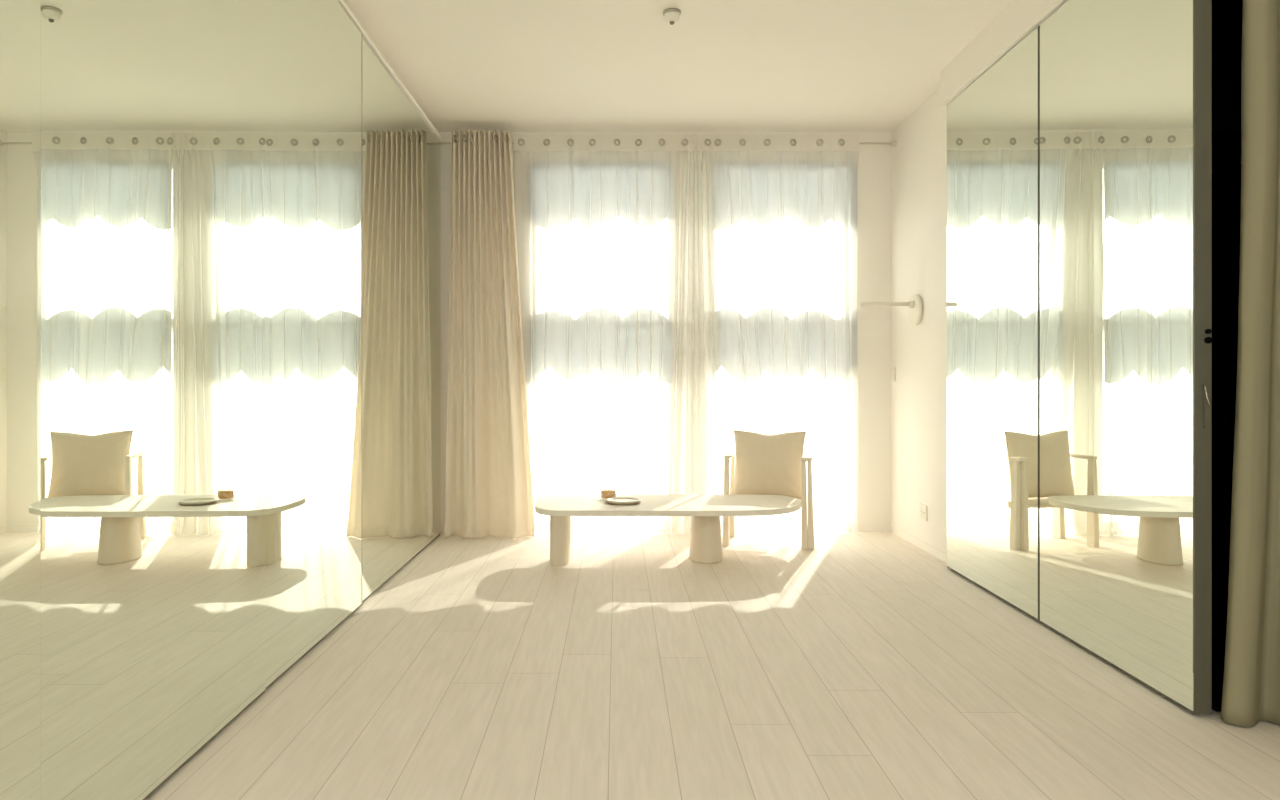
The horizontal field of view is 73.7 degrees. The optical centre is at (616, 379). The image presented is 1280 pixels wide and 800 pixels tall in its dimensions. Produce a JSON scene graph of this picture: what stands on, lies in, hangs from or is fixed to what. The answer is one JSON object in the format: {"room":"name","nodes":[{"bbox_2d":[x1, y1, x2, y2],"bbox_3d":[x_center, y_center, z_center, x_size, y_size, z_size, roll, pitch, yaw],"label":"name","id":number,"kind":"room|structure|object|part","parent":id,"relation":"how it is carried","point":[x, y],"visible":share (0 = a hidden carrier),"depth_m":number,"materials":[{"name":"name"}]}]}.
{"room":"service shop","nodes":[
{"label":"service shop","id":0,"kind":"room"},
{"bbox_2d":[439,132,890,531],"bbox_3d":[0.350,-0.365,6.540,3.700,3.030,0.140,0,0,0],"label":"wall","id":1,"kind":"structure","parent":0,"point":[874,163],"depth_m":6.47,"materials":[{"name":"paint"}]},
{"bbox_2d":[858,524,890,531],"bbox_3d":[1.948,1.120,6.465,0.247,0.060,0.010,0,0,0],"label":"baseboard","id":2,"kind":"structure","parent":1,"relation":"attached to","point":[861,527],"depth_m":6.46,"materials":[{"name":"paint"}]},
{"bbox_2d":[343,0,1013,131],"bbox_3d":[0.950,-1.955,2.625,4.900,0.150,8.650,0,0,0],"label":"ceiling","id":3,"kind":"structure","parent":0,"point":[512,65],"depth_m":5.02,"materials":[{"name":"paint"}]},
{"bbox_2d":[663,8,680,24],"bbox_3d":[0.281,-1.848,4.360,0.096,0.064,0.096,0,0,0],"label":"ceiling detector","id":4,"kind":"object","parent":3,"relation":"attached to","point":[671,15],"visible":1,"depth_m":4.33,"materials":[{"name":"white plastic"}]},
{"bbox_3d":[0.281,-1.873,4.360,0.096,0.013,0.096,0,0,0],"label":"mounting plate","id":5,"kind":"part","parent":4,"relation":"part of","materials":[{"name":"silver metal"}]},
{"bbox_3d":[2.194,-1.840,2.425,0.292,0.019,0.850,0,0,0],"label":"track","id":6,"kind":"object","parent":3,"relation":"attached to","visible":0},
{"bbox_2d":[1221,0,1279,726],"bbox_3d":[2.230,-0.339,2.511,0.230,2.965,0.824,0,0,-13],"label":"drape","id":7,"kind":"object","parent":6,"relation":"hanging from","point":[1251,678],"visible":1,"depth_m":2.83,"materials":[{"name":"beige fabric"}]},
{"bbox_2d":[146,532,1279,799],"bbox_3d":[0.950,1.210,2.625,4.900,0.120,8.650,0,0,0],"label":"floor","id":8,"kind":"structure","parent":0,"point":[858,665],"depth_m":3.06,"materials":[{"name":"beige wood"}]},
{"bbox_2d":[0,0,39,799],"bbox_3d":[-1.283,-0.306,0.642,0.020,2.897,2.483,0,0,0],"label":"mirror panel","id":9,"kind":"object","parent":8,"relation":"on","point":[19,19],"visible":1,"depth_m":1.82,"materials":[{"name":"white metal"}]},
{"bbox_2d":[40,0,265,799],"bbox_3d":[-1.289,-0.306,2.504,0.021,2.897,1.237,0,0,-1],"label":"mirror panel","id":10,"kind":"object","parent":8,"relation":"on","point":[153,112],"visible":0.96,"depth_m":2.31,"materials":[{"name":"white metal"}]},
{"bbox_2d":[265,0,361,689],"bbox_3d":[-1.300,-0.306,3.729,0.020,2.897,1.206,0,0,0],"label":"mirror panel","id":11,"kind":"object","parent":8,"relation":"on","point":[314,48],"visible":0.84,"depth_m":3.63,"materials":[{"name":"white metal"}]},
{"bbox_2d":[535,494,800,565],"bbox_3d":[0.336,0.966,5.475,1.716,0.368,0.741,0,0,0],"label":"coffee table","id":12,"kind":"object","parent":8,"relation":"on","point":[705,510],"visible":1,"depth_m":5.36,"materials":[{"name":"beige wood"}]},
{"bbox_3d":[-0.358,0.983,5.420,0.120,0.334,0.310,0,0,3],"label":"leg","id":13,"kind":"part","parent":12,"relation":"part of","materials":[{"name":"beige paint"}]},
{"bbox_2d":[601,490,615,497],"bbox_3d":[-0.056,0.748,5.600,0.104,0.066,0.104,0,0,0],"label":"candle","id":14,"kind":"object","parent":12,"relation":"on","point":[605,493],"visible":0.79,"depth_m":5.57,"materials":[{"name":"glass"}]},
{"bbox_2d":[605,497,640,504],"bbox_3d":[0.038,0.769,5.420,0.228,0.023,0.228,0,0,0],"label":"round dish","id":15,"kind":"object","parent":12,"relation":"on","point":[616,500],"visible":1,"depth_m":5.40,"materials":[{"name":"ceramic"}]},
{"bbox_3d":[0.572,0.983,5.500,0.214,0.334,0.330,0,0,0],"label":"leg","id":16,"kind":"part","parent":12,"relation":"part of","materials":[{"name":"beige paint"}]},
{"bbox_2d":[722,451,814,549],"bbox_3d":[1.077,0.837,6.022,0.628,0.626,0.433,0,0,15],"label":"lounge chair","id":17,"kind":"object","parent":8,"relation":"on","point":[807,530],"visible":0.56,"depth_m":5.79,"materials":[{"name":"beige wood"}]},
{"bbox_3d":[0.760,0.843,5.948,0.042,0.615,0.075,0,0,15],"label":"leg","id":18,"kind":"part","parent":17,"relation":"part of","materials":[{"name":"beige wood"}]},
{"bbox_3d":[0.811,0.537,6.108,0.034,0.026,0.395,0,0,15],"label":"armrest","id":19,"kind":"part","parent":17,"relation":"part of","materials":[{"name":"beige wood"}]},
{"bbox_3d":[0.844,0.850,6.267,0.047,0.600,0.085,0,0,15],"label":"leg","id":20,"kind":"part","parent":17,"relation":"part of","materials":[{"name":"beige wood"}]},
{"bbox_2d":[732,430,805,498],"bbox_3d":[1.073,0.596,6.033,0.515,0.475,0.186,0,0,18],"label":"throw pillow","id":21,"kind":"object","parent":17,"relation":"on","point":[765,464],"visible":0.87,"depth_m":5.96,"materials":[{"name":"beige fabric"}]},
{"bbox_3d":[1.277,0.843,5.805,0.042,0.615,0.075,0,0,15],"label":"leg","id":22,"kind":"part","parent":17,"relation":"part of","materials":[{"name":"beige wood"}]},
{"bbox_3d":[1.294,0.537,5.816,0.074,0.026,0.090,0,0,15],"label":"armrest","id":23,"kind":"part","parent":17,"relation":"part of","materials":[{"name":"beige wood"}]},
{"bbox_3d":[1.323,0.850,5.819,0.047,0.600,0.060,0,0,15],"label":"leg","id":24,"kind":"part","parent":17,"relation":"part of","materials":[{"name":"beige wood"}]},
{"bbox_2d":[1212,0,1242,710],"bbox_3d":[2.792,-0.360,4.015,1.445,3.020,2.190,0,0,0],"label":"closet","id":25,"kind":"object","parent":8,"relation":"on","point":[1226,14],"visible":0.14,"depth_m":4.15,"materials":[{"name":"black paint"}]},
{"bbox_2d":[947,26,1039,620],"bbox_3d":[2.025,-0.267,4.604,0.062,2.810,1.163,0,0,1],"label":"mirror door","id":26,"kind":"structure","parent":25,"relation":"attached to","point":[993,126],"depth_m":4.49,"materials":[{"name":"metal"}]},
{"bbox_2d":[1040,0,1211,713],"bbox_3d":[2.003,-0.267,3.445,0.062,2.810,1.124,0,0,1],"label":"mirror door","id":27,"kind":"structure","parent":25,"relation":"attached to","point":[1126,85],"depth_m":3.27,"materials":[{"name":"metal"}]},
{"bbox_3d":[2.002,0.090,2.899,0.017,0.146,0.012,0,0,1],"label":"pull plate","id":28,"kind":"part","parent":27,"relation":"part of","materials":[{"name":"metal"}]},
{"bbox_3d":[1.998,0.056,2.892,0.018,0.075,0.017,0,0,1],"label":"edge pull","id":29,"kind":"part","parent":27,"relation":"part of","materials":[{"name":"metal"}]},
{"bbox_3d":[2.995,0.200,4.610,0.960,1.500,0.920,0,0,0],"label":"drawer","id":30,"kind":"part","parent":25,"relation":"part of","materials":[{"name":"black"}]},
{"bbox_3d":[2.950,0.203,4.130,0.007,0.106,0.007,0,0,23],"label":"handle","id":31,"kind":"part","parent":25,"relation":"part of","materials":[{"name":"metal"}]},
{"bbox_2d":[891,88,946,552],"bbox_3d":[2.140,-0.365,6.035,0.120,3.030,1.830,0,0,0],"label":"wall","id":32,"kind":"structure","parent":0,"point":[919,156],"depth_m":5.83,"materials":[{"name":"paint"}]},
{"bbox_2d":[860,294,922,325],"bbox_3d":[1.879,-0.484,5.900,0.401,0.216,0.216,0,0,0],"label":"wall light","id":33,"kind":"object","parent":32,"relation":"attached to","point":[915,306],"visible":1,"depth_m":5.88,"materials":[{"name":"white plastic"}]},
{"bbox_3d":[1.854,-0.523,5.900,0.352,0.036,0.031,0,0,0],"label":"lamp arm","id":34,"kind":"part","parent":33,"relation":"part of","materials":[{"name":"white plastic"}]},
{"bbox_3d":[2.063,-0.484,5.900,0.031,0.216,0.216,0,0,0],"label":"wall plate","id":35,"kind":"part","parent":33,"relation":"part of","materials":[{"name":"white plastic"}]},
{"bbox_2d":[891,367,895,380],"bbox_3d":[2.074,-0.045,6.400,0.013,0.105,0.075,0,0,0],"label":"light switch","id":36,"kind":"object","parent":32,"relation":"attached to","point":[893,371],"visible":1,"depth_m":6.38,"materials":[{"name":"white plastic"}]},
{"bbox_2d":[891,525,946,562],"bbox_3d":[2.076,1.123,5.835,0.008,0.055,1.270,0,0,0],"label":"baseboard","id":37,"kind":"structure","parent":32,"relation":"attached to","point":[941,555],"depth_m":5.83,"materials":[{"name":"paint"}]},
{"bbox_2d":[919,503,926,520],"bbox_3d":[2.074,0.894,5.780,0.012,0.100,0.130,0,0,0],"label":"power outlet","id":38,"kind":"object","parent":32,"relation":"attached to","point":[922,508],"visible":1,"depth_m":5.77,"materials":[{"name":"white plastic"}]},
{"bbox_2d":[941,0,1066,104],"bbox_3d":[2.034,-1.778,4.060,0.132,0.205,2.260,0,0,0],"label":"trim","id":39,"kind":"structure","parent":32,"relation":"attached to","point":[1020,18],"depth_m":4.46,"materials":[{"name":"paint"}]},
{"bbox_3d":[-1.420,-0.365,2.675,0.120,3.030,8.550,0,0,0],"label":"wall","id":40,"kind":"structure","parent":0,"visible":0},
{"bbox_2d":[337,0,442,140],"bbox_3d":[-1.323,-1.774,2.350,0.075,0.023,7.900,0,0,0],"label":"trim","id":41,"kind":"structure","parent":40,"relation":"attached to","point":[365,36],"depth_m":4.84,"materials":[{"name":"paint"}]},
{"bbox_2d":[362,38,440,602],"bbox_3d":[-1.312,-0.306,5.318,0.020,2.897,1.961,0,0,0],"label":"mirror panel","id":42,"kind":"object","parent":40,"relation":"attached to","point":[401,155],"visible":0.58,"depth_m":5.08,"materials":[{"name":"white"}]},
{"bbox_2d":[440,141,896,145],"bbox_3d":[0.360,-1.765,6.365,3.440,0.040,0.040,0,0,0],"label":"curtain rod","id":43,"kind":"object","parent":40,"relation":"attached to","point":[893,143],"visible":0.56,"depth_m":6.36,"materials":[{"name":"paint"}]},
{"bbox_2d":[444,130,534,538],"bbox_3d":[-0.933,-0.336,6.225,0.664,2.963,0.152,0,0,0],"label":"curtain","id":44,"kind":"object","parent":43,"relation":"hanging from","point":[488,481],"visible":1,"depth_m":6.23,"materials":[{"name":"beige fabric"}]},
{"bbox_2d":[513,134,697,534],"bbox_3d":[-0.089,-0.342,6.347,1.415,2.971,0.132,0,0,-1],"label":"sheer curtain","id":45,"kind":"object","parent":43,"relation":"hanging from","point":[607,224],"visible":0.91,"depth_m":6.36,"materials":[{"name":"white fabric"}]},
{"bbox_2d":[697,134,859,534],"bbox_3d":[1.204,-0.342,6.348,1.217,2.971,0.139,0,0,0],"label":"sheer curtain","id":46,"kind":"object","parent":43,"relation":"hanging from","point":[777,345],"visible":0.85,"depth_m":6.36,"materials":[{"name":"white fabric"}]}
]}

